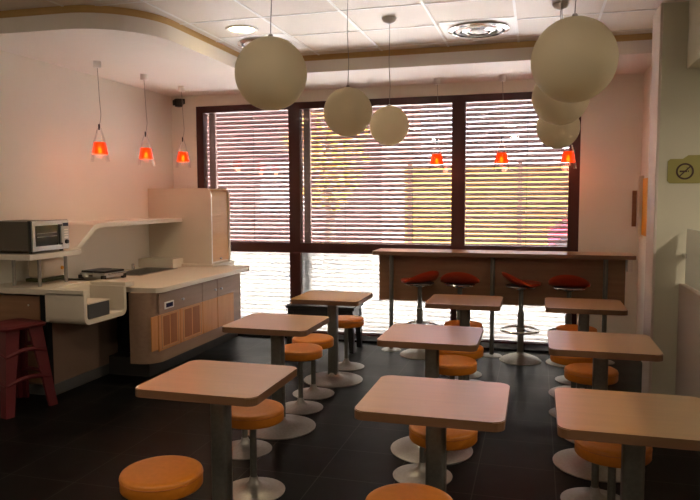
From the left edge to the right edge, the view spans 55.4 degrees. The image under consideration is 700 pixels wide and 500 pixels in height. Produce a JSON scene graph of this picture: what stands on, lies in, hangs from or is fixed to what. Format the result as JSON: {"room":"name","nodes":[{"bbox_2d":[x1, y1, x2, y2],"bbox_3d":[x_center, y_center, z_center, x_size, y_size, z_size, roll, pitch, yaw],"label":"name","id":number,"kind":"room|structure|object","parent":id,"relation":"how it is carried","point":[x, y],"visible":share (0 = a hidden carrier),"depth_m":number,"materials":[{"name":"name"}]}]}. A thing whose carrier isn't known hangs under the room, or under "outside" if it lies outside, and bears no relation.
{"room":"eatery","nodes":[
{"label":"eatery","id":0,"kind":"room"},
{"bbox_2d":[0,50,173,294],"bbox_3d":[-3.455,-0.313,3.369,0.200,3.200,10.050,1,5,16],"label":"wall","id":1,"kind":"structure","parent":0,"point":[50,114],"depth_m":6.26,"materials":[{"name":"beige paint"}]},
{"bbox_2d":[92,61,107,154],"bbox_3d":[-2.189,-1.203,5.803,0.163,0.861,0.163,1,5,16],"label":"pendant","id":2,"kind":"object","parent":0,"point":[99,147],"visible":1,"depth_m":5.78,"materials":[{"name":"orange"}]},
{"bbox_2d":[139,74,152,158],"bbox_3d":[-1.970,-1.248,6.404,0.163,0.867,0.163,1,5,16],"label":"pendant","id":3,"kind":"object","parent":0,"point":[145,153],"visible":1,"depth_m":6.38,"materials":[{"name":"orange"}]},
{"bbox_2d":[177,86,189,161],"bbox_3d":[-1.788,-1.308,7.103,0.163,0.857,0.163,1,5,16],"label":"pendant","id":4,"kind":"object","parent":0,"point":[182,156],"visible":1,"depth_m":7.08,"materials":[{"name":"orange"}]},
{"bbox_2d":[0,0,689,55],"bbox_3d":[0.782,-1.623,2.022,8.640,0.210,9.550,1,5,16],"label":"ceiling","id":5,"kind":"structure","parent":0,"point":[190,11],"depth_m":4.96,"materials":[{"name":"tile"}]},
{"bbox_2d":[225,25,258,33],"bbox_3d":[-0.865,-1.764,5.334,0.264,0.010,0.264,1,5,16],"label":"recessed light","id":6,"kind":"object","parent":5,"relation":"in","point":[243,29],"visible":1,"depth_m":5.33,"materials":[{"name":"white"}]},
{"bbox_2d":[229,27,253,32],"bbox_3d":[-0.865,-1.767,5.333,0.200,0.004,0.200,1,5,16],"label":"diffuser","id":7,"kind":"object","parent":6,"relation":"attached to","point":[236,29],"depth_m":5.33,"materials":[{"name":"white"}]},
{"bbox_2d":[221,33,305,48],"bbox_3d":[-0.740,-1.787,5.817,0.570,0.040,0.570,1,5,16],"label":"ceiling vent","id":8,"kind":"object","parent":5,"relation":"in","point":[244,40],"visible":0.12,"depth_m":5.65,"materials":[{"name":"white"}]},
{"bbox_2d":[235,0,306,110],"bbox_3d":[-0.330,-1.073,2.749,0.300,0.981,0.300,1,5,16],"label":"globe lamp","id":9,"kind":"object","parent":5,"relation":"hanging from","point":[271,72],"visible":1,"depth_m":2.67,"materials":[{"name":"white glass"}]},
{"bbox_2d":[324,1,371,136],"bbox_3d":[-0.014,-1.185,4.086,0.300,0.968,0.300,1,5,16],"label":"globe lamp","id":10,"kind":"object","parent":5,"relation":"hanging from","point":[347,111],"visible":1,"depth_m":4.01,"materials":[{"name":"white"}]},
{"bbox_2d":[370,17,408,145],"bbox_3d":[0.299,-1.270,5.056,0.300,0.950,0.300,1,5,16],"label":"globe lamp","id":11,"kind":"object","parent":5,"relation":"hanging from","point":[389,125],"visible":1,"depth_m":4.98,"materials":[{"name":"white"}]},
{"bbox_2d":[438,16,515,38],"bbox_3d":[1.033,-1.757,5.342,0.570,0.040,0.570,1,5,16],"label":"ceiling vent","id":12,"kind":"object","parent":5,"relation":"in","point":[474,28],"visible":1,"depth_m":5.25,"materials":[{"name":"white"}]},
{"bbox_2d":[536,2,579,148],"bbox_3d":[1.474,-1.220,4.698,0.300,1.003,0.300,1,5,16],"label":"globe lamp","id":13,"kind":"object","parent":5,"relation":"hanging from","point":[552,136],"visible":0.63,"depth_m":4.63,"materials":[{"name":"white"}]},
{"bbox_2d":[532,1,589,124],"bbox_3d":[1.134,-1.153,3.568,0.300,0.959,0.300,1,5,16],"label":"globe lamp","id":14,"kind":"object","parent":5,"relation":"hanging from","point":[551,111],"visible":0.46,"depth_m":3.52,"materials":[{"name":"white"}]},
{"bbox_2d":[531,0,618,102],"bbox_3d":[0.802,-1.034,2.363,0.300,1.007,0.300,1,5,16],"label":"globe lamp","id":15,"kind":"object","parent":5,"relation":"hanging from","point":[574,59],"visible":1,"depth_m":2.29,"materials":[{"name":"white"}]},
{"bbox_2d":[0,336,699,499],"bbox_3d":[0.769,1.420,2.172,9.040,0.100,9.770,1,5,16],"label":"floor","id":16,"kind":"structure","parent":0,"point":[78,447],"depth_m":4.19,"materials":[{"name":"black tile"}]},
{"bbox_2d":[0,318,57,418],"bbox_3d":[-2.482,0.852,4.921,0.410,0.630,0.410,2,5,30],"label":"stool","id":17,"kind":"object","parent":16,"relation":"on","point":[14,377],"visible":1,"depth_m":4.88,"materials":[{"name":"wood"}]},
{"bbox_2d":[0,294,116,394],"bbox_3d":[-2.461,0.706,5.632,0.528,0.810,0.882,1,5,16],"label":"base cabinet","id":18,"kind":"object","parent":16,"relation":"on","point":[78,354],"visible":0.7,"depth_m":5.36,"materials":[{"name":"brown laminate"}]},
{"bbox_2d":[0,278,133,324],"bbox_3d":[-2.325,0.402,5.378,0.915,0.265,0.650,1,5,16],"label":"countertop","id":19,"kind":"structure","parent":18,"relation":"on","point":[77,300],"depth_m":5.13,"materials":[{"name":"grey"}]},
{"bbox_2d":[26,257,63,282],"bbox_3d":[-2.540,0.160,5.586,0.175,0.187,0.310,1,5,16],"label":"toaster","id":20,"kind":"object","parent":19,"relation":"on","point":[52,269],"visible":0.83,"depth_m":5.49,"materials":[{"name":"silver"}]},
{"bbox_2d":[0,218,181,286],"bbox_3d":[-2.296,-0.026,6.154,0.538,0.468,2.419,1,5,16],"label":"wall shelf","id":21,"kind":"object","parent":19,"relation":"on","point":[80,232],"visible":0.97,"depth_m":5.66,"materials":[{"name":"beige"}]},
{"bbox_2d":[0,219,68,253],"bbox_3d":[-2.527,-0.110,5.231,0.472,0.250,0.425,1,5,16],"label":"oven","id":22,"kind":"object","parent":21,"relation":"on","point":[30,236],"visible":1,"depth_m":5.05,"materials":[{"name":"silver"}]},
{"bbox_2d":[119,455,203,499],"bbox_3d":[-0.756,1.107,2.696,0.330,0.453,0.330,1,5,16],"label":"round stool","id":23,"kind":"object","parent":16,"relation":"on","point":[167,477],"visible":1,"depth_m":2.61,"materials":[{"name":"orange plastic"}]},
{"bbox_2d":[109,273,240,376],"bbox_3d":[-1.851,0.651,6.635,1.141,0.760,2.160,1,5,16],"label":"base cabinet","id":24,"kind":"object","parent":16,"relation":"on","point":[157,332],"visible":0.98,"depth_m":5.92,"materials":[{"name":"brown wood"}]},
{"bbox_2d":[84,257,248,292],"bbox_3d":[-1.834,0.240,6.683,1.153,0.219,2.175,1,5,16],"label":"countertop","id":25,"kind":"structure","parent":24,"relation":"on","point":[153,274],"depth_m":6.67,"materials":[{"name":"laminate"}]},
{"bbox_2d":[78,268,125,278],"bbox_3d":[-2.290,0.224,6.203,0.344,0.082,0.295,2,5,24],"label":"grill","id":26,"kind":"object","parent":25,"relation":"on","point":[103,273],"visible":0.93,"depth_m":6.13,"materials":[{"name":"silver metal"}]},
{"bbox_2d":[126,267,177,275],"bbox_3d":[-2.105,0.279,6.789,0.380,0.128,0.696,1,5,16],"label":"sink","id":27,"kind":"object","parent":25,"relation":"in","point":[143,271],"depth_m":7.03,"materials":[{"name":"metal"}]},
{"bbox_2d":[148,188,230,263],"bbox_3d":[-1.795,-0.279,7.491,0.775,0.820,0.455,1,5,16],"label":"cabinet","id":28,"kind":"object","parent":25,"relation":"on","point":[202,236],"visible":0.98,"depth_m":7.28,"materials":[{"name":"white"}]},
{"bbox_2d":[210,189,227,263],"bbox_3d":[-1.810,-0.277,7.495,0.743,0.816,0.411,1,5,16],"label":"panel","id":29,"kind":"object","parent":28,"relation":"attached to","point":[218,197],"depth_m":7.37,"materials":[{"name":"beige wood"}]},
{"bbox_2d":[135,360,296,499],"bbox_3d":[-0.594,0.942,3.089,0.574,0.720,0.543,1,5,16],"label":"pedestal table","id":30,"kind":"object","parent":16,"relation":"on","point":[222,385],"visible":1,"depth_m":3.04,"materials":[{"name":"brown wood"}]},
{"bbox_2d":[232,430,271,459],"bbox_3d":[-0.644,1.000,4.073,0.330,0.453,0.330,1,5,16],"label":"round stool","id":31,"kind":"object","parent":16,"relation":"on","point":[240,448],"visible":0.22,"depth_m":4.05,"materials":[{"name":"metal"}]},
{"bbox_2d":[231,399,284,499],"bbox_3d":[-0.507,1.044,3.496,0.330,0.453,0.330,1,5,16],"label":"round stool","id":32,"kind":"object","parent":16,"relation":"on","point":[269,413],"visible":0.7,"depth_m":3.45,"materials":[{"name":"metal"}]},
{"bbox_2d":[222,313,328,439],"bbox_3d":[-0.481,0.835,4.468,0.574,0.720,0.543,1,5,16],"label":"pedestal table","id":33,"kind":"object","parent":16,"relation":"on","point":[279,326],"visible":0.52,"depth_m":4.40,"materials":[{"name":"wood"}]},
{"bbox_2d":[285,343,322,414],"bbox_3d":[-0.362,0.936,4.884,0.330,0.453,0.330,1,5,16],"label":"round stool","id":34,"kind":"object","parent":16,"relation":"on","point":[300,352],"visible":0.8,"depth_m":4.83,"materials":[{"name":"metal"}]},
{"bbox_2d":[292,333,333,399],"bbox_3d":[-0.288,0.908,5.236,0.330,0.453,0.330,1,5,16],"label":"round stool","id":35,"kind":"object","parent":16,"relation":"on","point":[325,341],"visible":0.8,"depth_m":5.19,"materials":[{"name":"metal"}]},
{"bbox_2d":[285,303,362,353],"bbox_3d":[-0.258,0.778,6.853,0.720,0.460,0.380,1,5,16],"label":"table","id":36,"kind":"object","parent":16,"relation":"on","point":[294,309],"visible":0.61,"depth_m":6.69,"materials":[{"name":"black plastic"}]},
{"bbox_2d":[291,290,372,387],"bbox_3d":[-0.143,0.743,5.627,0.574,0.720,0.543,1,5,16],"label":"pedestal table","id":37,"kind":"object","parent":16,"relation":"on","point":[334,378],"visible":0.98,"depth_m":5.58,"materials":[{"name":"wood"}]},
{"bbox_2d":[338,315,363,370],"bbox_3d":[-0.035,0.842,6.077,0.330,0.453,0.330,1,5,16],"label":"round stool","id":38,"kind":"object","parent":16,"relation":"on","point":[344,321],"visible":0.73,"depth_m":6.02,"materials":[{"name":"metal"}]},
{"bbox_2d":[365,483,452,499],"bbox_3d":[0.215,1.126,2.414,0.330,0.453,0.330,1,5,16],"label":"round stool","id":39,"kind":"object","parent":16,"relation":"on","point":[397,491],"visible":1,"depth_m":2.45,"materials":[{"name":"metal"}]},
{"bbox_2d":[400,271,438,359],"bbox_3d":[0.681,0.608,6.503,0.390,0.847,0.391,-3,5,-34],"label":"bar stool","id":40,"kind":"object","parent":16,"relation":"on","point":[421,280],"visible":0.8,"depth_m":6.43,"materials":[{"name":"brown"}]},
{"bbox_2d":[393,446,452,484],"bbox_3d":[0.401,1.027,3.677,0.330,0.453,0.330,1,5,16],"label":"round stool","id":41,"kind":"object","parent":16,"relation":"on","point":[415,472],"visible":0.24,"depth_m":3.67,"materials":[{"name":"metal"}]},
{"bbox_2d":[377,323,482,464],"bbox_3d":[0.498,0.864,4.051,0.574,0.720,0.543,1,5,16],"label":"pedestal table","id":42,"kind":"object","parent":16,"relation":"on","point":[431,338],"visible":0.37,"depth_m":3.97,"materials":[{"name":"wood"}]},
{"bbox_2d":[354,375,509,491],"bbox_3d":[0.358,0.963,2.782,0.574,0.720,0.543,1,5,16],"label":"pedestal table","id":43,"kind":"object","parent":16,"relation":"on","point":[437,404],"visible":0.99,"depth_m":2.71,"materials":[{"name":"wood"}]},
{"bbox_2d":[409,425,477,481],"bbox_3d":[0.447,1.063,3.208,0.330,0.453,0.330,1,5,16],"label":"round stool","id":44,"kind":"object","parent":16,"relation":"on","point":[456,439],"visible":0.42,"depth_m":3.08,"materials":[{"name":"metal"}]},
{"bbox_2d":[439,355,476,379],"bbox_3d":[0.687,0.963,4.487,0.330,0.453,0.330,1,5,16],"label":"round stool","id":45,"kind":"object","parent":16,"relation":"on","point":[452,366],"visible":0.5,"depth_m":4.35,"materials":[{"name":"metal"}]},
{"bbox_2d":[440,272,479,359],"bbox_3d":[1.057,0.614,6.418,0.390,0.847,0.391,1,5,16],"label":"bar stool","id":46,"kind":"object","parent":16,"relation":"on","point":[459,280],"visible":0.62,"depth_m":6.29,"materials":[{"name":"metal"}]},
{"bbox_2d":[439,345,483,379],"bbox_3d":[0.816,0.930,4.907,0.330,0.453,0.330,1,5,16],"label":"round stool","id":47,"kind":"object","parent":16,"relation":"on","point":[477,354],"visible":0.3,"depth_m":4.76,"materials":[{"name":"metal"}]},
{"bbox_2d":[444,320,481,378],"bbox_3d":[0.984,0.859,5.802,0.330,0.453,0.330,1,5,16],"label":"round stool","id":48,"kind":"object","parent":16,"relation":"on","point":[476,374],"visible":0.28,"depth_m":5.74,"materials":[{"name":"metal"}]},
{"bbox_2d":[425,294,502,381],"bbox_3d":[0.926,0.759,5.377,0.574,0.720,0.543,1,5,16],"label":"pedestal table","id":49,"kind":"object","parent":16,"relation":"on","point":[464,303],"visible":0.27,"depth_m":5.27,"materials":[{"name":"wood"}]},
{"bbox_2d":[372,248,635,364],"bbox_3d":[1.445,0.522,6.510,2.435,1.012,0.400,1,5,16],"label":"bar","id":50,"kind":"object","parent":16,"relation":"on","point":[605,271],"visible":0.81,"depth_m":6.45,"materials":[{"name":"brown wood"}]},
{"bbox_2d":[372,248,635,259],"bbox_3d":[1.444,0.036,6.473,2.435,0.037,0.400,1,5,16],"label":"countertop","id":51,"kind":"structure","parent":50,"relation":"on","point":[382,251],"depth_m":6.35,"materials":[{"name":"brown wood"}]},
{"bbox_2d":[499,272,540,365],"bbox_3d":[1.605,0.623,6.265,0.391,0.847,0.390,-1,5,-12],"label":"bar stool","id":52,"kind":"object","parent":16,"relation":"on","point":[520,358],"visible":1,"depth_m":6.22,"materials":[{"name":"metal"}]},
{"bbox_2d":[546,275,590,367],"bbox_3d":[2.017,0.631,6.149,0.390,0.847,0.391,2,5,24],"label":"bar stool","id":53,"kind":"object","parent":16,"relation":"on","point":[568,283],"visible":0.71,"depth_m":6.04,"materials":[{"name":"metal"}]},
{"bbox_2d":[549,355,592,417],"bbox_3d":[1.582,0.942,4.713,0.330,0.453,0.330,1,5,16],"label":"round stool","id":54,"kind":"object","parent":16,"relation":"on","point":[562,360],"visible":0.29,"depth_m":4.58,"materials":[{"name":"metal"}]},
{"bbox_2d":[555,324,596,384],"bbox_3d":[1.893,0.873,5.579,0.330,0.453,0.330,1,5,16],"label":"round stool","id":55,"kind":"object","parent":16,"relation":"on","point":[568,327],"visible":0.25,"depth_m":5.55,"materials":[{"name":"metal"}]},
{"bbox_2d":[545,297,627,397],"bbox_3d":[1.804,0.772,5.161,0.574,0.720,0.543,1,5,16],"label":"pedestal table","id":56,"kind":"object","parent":16,"relation":"on","point":[583,308],"visible":0.45,"depth_m":5.09,"materials":[{"name":"wood"}]},
{"bbox_2d":[560,463,619,499],"bbox_3d":[1.235,1.049,3.350,0.330,0.453,0.330,1,5,16],"label":"round stool","id":57,"kind":"object","parent":16,"relation":"on","point":[593,492],"visible":0.24,"depth_m":3.36,"materials":[{"name":"metal"}]},
{"bbox_2d":[564,363,618,443],"bbox_3d":[1.533,0.978,4.251,0.330,0.453,0.330,1,5,16],"label":"round stool","id":58,"kind":"object","parent":16,"relation":"on","point":[581,373],"visible":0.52,"depth_m":4.16,"materials":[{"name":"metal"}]},
{"bbox_2d":[548,330,662,482],"bbox_3d":[1.427,0.879,3.812,0.574,0.720,0.543,1,5,16],"label":"pedestal table","id":59,"kind":"object","parent":16,"relation":"on","point":[599,346],"visible":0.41,"depth_m":3.75,"materials":[{"name":"wood"}]},
{"bbox_2d":[574,440,652,499],"bbox_3d":[1.179,1.076,3.004,0.330,0.453,0.330,1,5,16],"label":"round stool","id":60,"kind":"object","parent":16,"relation":"on","point":[608,455],"visible":0.5,"depth_m":2.90,"materials":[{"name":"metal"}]},
{"bbox_2d":[554,388,699,499],"bbox_3d":[1.088,0.976,2.573,0.574,0.720,0.543,1,5,16],"label":"pedestal table","id":61,"kind":"object","parent":16,"relation":"on","point":[636,421],"visible":1,"depth_m":2.51,"materials":[{"name":"wood"}]},
{"bbox_2d":[636,64,699,397],"bbox_3d":[2.076,-0.334,3.375,0.232,3.200,6.450,1,5,16],"label":"wall","id":62,"kind":"structure","parent":16,"relation":"on","point":[688,331],"depth_m":4.58,"materials":[{"name":"beige"}]},
{"bbox_2d":[637,175,647,237],"bbox_3d":[2.717,-0.399,6.177,0.045,0.590,0.325,1,5,16],"label":"wall display","id":63,"kind":"object","parent":62,"relation":"attached to","point":[643,182],"visible":0.97,"depth_m":6.29,"materials":[{"name":"orange plastic"}]},
{"bbox_2d":[687,0,699,68],"bbox_3d":[3.003,-1.174,0.469,3.510,0.460,7.700,1,5,16],"label":"trim","id":64,"kind":"structure","parent":62,"relation":"attached to","point":[693,49],"depth_m":4.47,"materials":[{"name":"grey paint"}]},
{"bbox_2d":[171,73,643,333],"bbox_3d":[0.514,-0.630,7.254,5.340,3.200,0.200,1,5,16],"label":"wall","id":65,"kind":"structure","parent":0,"point":[611,123],"depth_m":6.61,"materials":[{"name":"beige paint"}]},
{"bbox_2d":[173,99,184,106],"bbox_3d":[-1.965,-1.691,7.664,0.131,0.101,0.112,-3,5,-34],"label":"speaker","id":66,"kind":"object","parent":65,"relation":"attached to","point":[176,102],"visible":0.95,"depth_m":7.62},
{"bbox_2d":[196,103,295,317],"bbox_3d":[-1.188,-0.358,7.713,1.205,2.600,0.100,1,5,16],"label":"window","id":67,"kind":"structure","parent":65,"relation":"in","point":[268,285],"depth_m":7.69,"materials":[{"name":"red"}]},
{"bbox_2d":[209,114,217,188],"bbox_3d":[-1.603,-0.420,7.887,0.076,2.700,0.040,1,5,16],"label":"post","id":68,"kind":"object","parent":67,"relation":"attached to","point":[212,117],"visible":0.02,"depth_m":7.81,"materials":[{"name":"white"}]},
{"bbox_2d":[207,111,289,241],"bbox_3d":[-1.167,-0.417,7.832,1.220,2.661,0.080,1,5,16],"label":"blind","id":69,"kind":"object","parent":67,"relation":"attached to","point":[221,126],"visible":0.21,"depth_m":7.78,"materials":[{"name":"metal"}]},
{"bbox_2d":[0,12,651,96],"bbox_3d":[-0.037,-1.686,5.649,5.108,0.110,3.020,1,5,16],"label":"soffit","id":70,"kind":"structure","parent":65,"relation":"attached to","point":[126,47],"depth_m":5.87,"materials":[{"name":"white paint"}]},
{"bbox_2d":[294,95,458,336],"bbox_3d":[0.271,-0.332,7.305,1.825,2.600,0.100,1,5,16],"label":"window","id":71,"kind":"structure","parent":65,"relation":"in","point":[348,267],"depth_m":7.39,"materials":[{"name":"red"}]},
{"bbox_2d":[303,110,311,242],"bbox_3d":[-0.477,-0.400,7.572,0.076,2.700,0.040,1,5,16],"label":"post","id":72,"kind":"object","parent":71,"relation":"attached to","point":[306,113],"visible":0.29,"depth_m":7.52,"materials":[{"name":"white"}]},
{"bbox_2d":[302,104,451,244],"bbox_3d":[0.306,-0.391,7.420,1.820,2.661,0.080,1,5,16],"label":"blind","id":73,"kind":"object","parent":71,"relation":"attached to","point":[412,164],"visible":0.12,"depth_m":7.38,"materials":[{"name":"metal"}]},
{"bbox_2d":[238,333,548,352],"bbox_3d":[0.220,0.969,7.208,4.235,0.022,0.250,1,5,16],"label":"trim","id":74,"kind":"structure","parent":65,"relation":"attached to","point":[365,339],"depth_m":6.84,"materials":[{"name":"black"}]},
{"bbox_2d":[458,92,580,345],"bbox_3d":[1.729,-0.305,6.897,1.205,2.600,0.100,1,5,16],"label":"window","id":75,"kind":"structure","parent":65,"relation":"in","point":[534,316],"depth_m":6.91,"materials":[{"name":"red"}]},
{"bbox_2d":[465,101,568,245],"bbox_3d":[1.789,-0.364,7.005,1.240,2.661,0.080,1,5,16],"label":"blind","id":76,"kind":"object","parent":75,"relation":"attached to","point":[529,110],"visible":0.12,"depth_m":6.99,"materials":[{"name":"metal"}]},
{"bbox_2d":[631,191,636,225],"bbox_3d":[2.781,-0.405,6.520,0.040,0.350,0.020,1,5,16],"label":"wall plaque","id":77,"kind":"object","parent":65,"relation":"attached to","point":[634,193],"visible":1,"depth_m":6.51,"materials":[{"name":"brown wood"}]},
{"bbox_2d":[430,78,442,164],"bbox_3d":[0.876,-1.257,6.707,0.163,0.917,0.163,1,5,16],"label":"pendant","id":78,"kind":"object","parent":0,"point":[436,159],"visible":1,"depth_m":6.68,"materials":[{"name":"orange"}]},
{"bbox_2d":[495,75,507,163],"bbox_3d":[1.491,-1.246,6.535,0.163,0.917,0.163,1,5,16],"label":"pendant","id":79,"kind":"object","parent":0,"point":[501,158],"visible":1,"depth_m":6.51,"materials":[{"name":"orange"}]},
{"bbox_2d":[561,144,574,162],"bbox_3d":[2.094,-1.235,6.367,0.163,0.917,0.163,1,5,16],"label":"pendant","id":80,"kind":"object","parent":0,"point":[567,156],"visible":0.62,"depth_m":6.34,"materials":[{"name":"orange"}]},
{"bbox_2d":[651,1,699,394],"bbox_3d":[4.008,-0.421,4.413,3.674,3.200,0.300,1,5,16],"label":"wall partition","id":81,"kind":"structure","parent":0,"point":[678,204],"depth_m":4.73,"materials":[{"name":"grey paint"}]},
{"bbox_2d":[0,5,651,60],"bbox_3d":[-0.035,-1.769,5.648,5.108,0.055,3.008,1,5,16],"label":"trim","id":82,"kind":"structure","parent":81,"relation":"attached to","point":[69,8],"depth_m":5.57,"materials":[{"name":"brown wood"}]},
{"bbox_2d":[46,0,656,54],"bbox_3d":[0.668,-1.484,1.623,8.640,0.006,8.700,1,5,16],"label":"grid","id":83,"kind":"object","parent":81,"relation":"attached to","point":[140,1],"depth_m":5.05,"materials":[{"name":"white"}]},
{"bbox_2d":[641,3,663,392],"bbox_3d":[2.232,-0.299,4.925,0.020,2.890,0.335,1,5,16],"label":"trim","id":84,"kind":"structure","parent":81,"relation":"attached to","point":[657,35],"depth_m":4.85,"materials":[{"name":"beige"}]},
{"bbox_2d":[667,155,699,182],"bbox_3d":[2.551,-0.566,4.651,0.612,0.197,0.008,1,5,16],"label":"no smoking sign","id":85,"kind":"object","parent":81,"relation":"attached to","point":[687,169],"visible":1,"depth_m":4.70,"materials":[{"name":"yellow"}]},
{"label":"outside","id":86,"kind":"structure","parent":0,"visible":0},
{"bbox_3d":[3.204,-0.450,26.280,52.000,0.110,37.750,1,5,16],"label":"pavement","id":87,"kind":"object","parent":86,"visible":0},
{"bbox_2d":[207,109,420,241],"bbox_3d":[-5.886,-4.910,22.081,15.600,9.520,6.040,1,5,16],"label":"building","id":88,"kind":"structure","parent":87,"relation":"on","point":[414,109],"depth_m":18.18,"materials":[{"name":"beige"}]},
{"bbox_2d":[284,113,369,240],"bbox_3d":[-0.444,-1.810,13.518,1.834,4.639,1.882,1,5,16],"label":"autumn tree","id":89,"kind":"object","parent":87,"relation":"on","point":[313,113],"visible":0.06,"depth_m":13.47,"materials":[{"name":"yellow plant"}]},
{"bbox_2d":[404,163,567,243],"bbox_3d":[8.719,-1.005,16.258,15.000,2.510,0.230,1,5,16],"label":"hedge","id":90,"kind":"object","parent":87,"relation":"on","point":[518,163],"visible":0.02,"depth_m":17.62,"materials":[{"name":"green plant"}]},
{"bbox_2d":[547,215,566,244],"bbox_3d":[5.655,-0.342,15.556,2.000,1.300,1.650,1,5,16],"label":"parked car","id":91,"kind":"object","parent":87,"relation":"on","point":[566,215],"visible":0.04,"depth_m":15.02,"materials":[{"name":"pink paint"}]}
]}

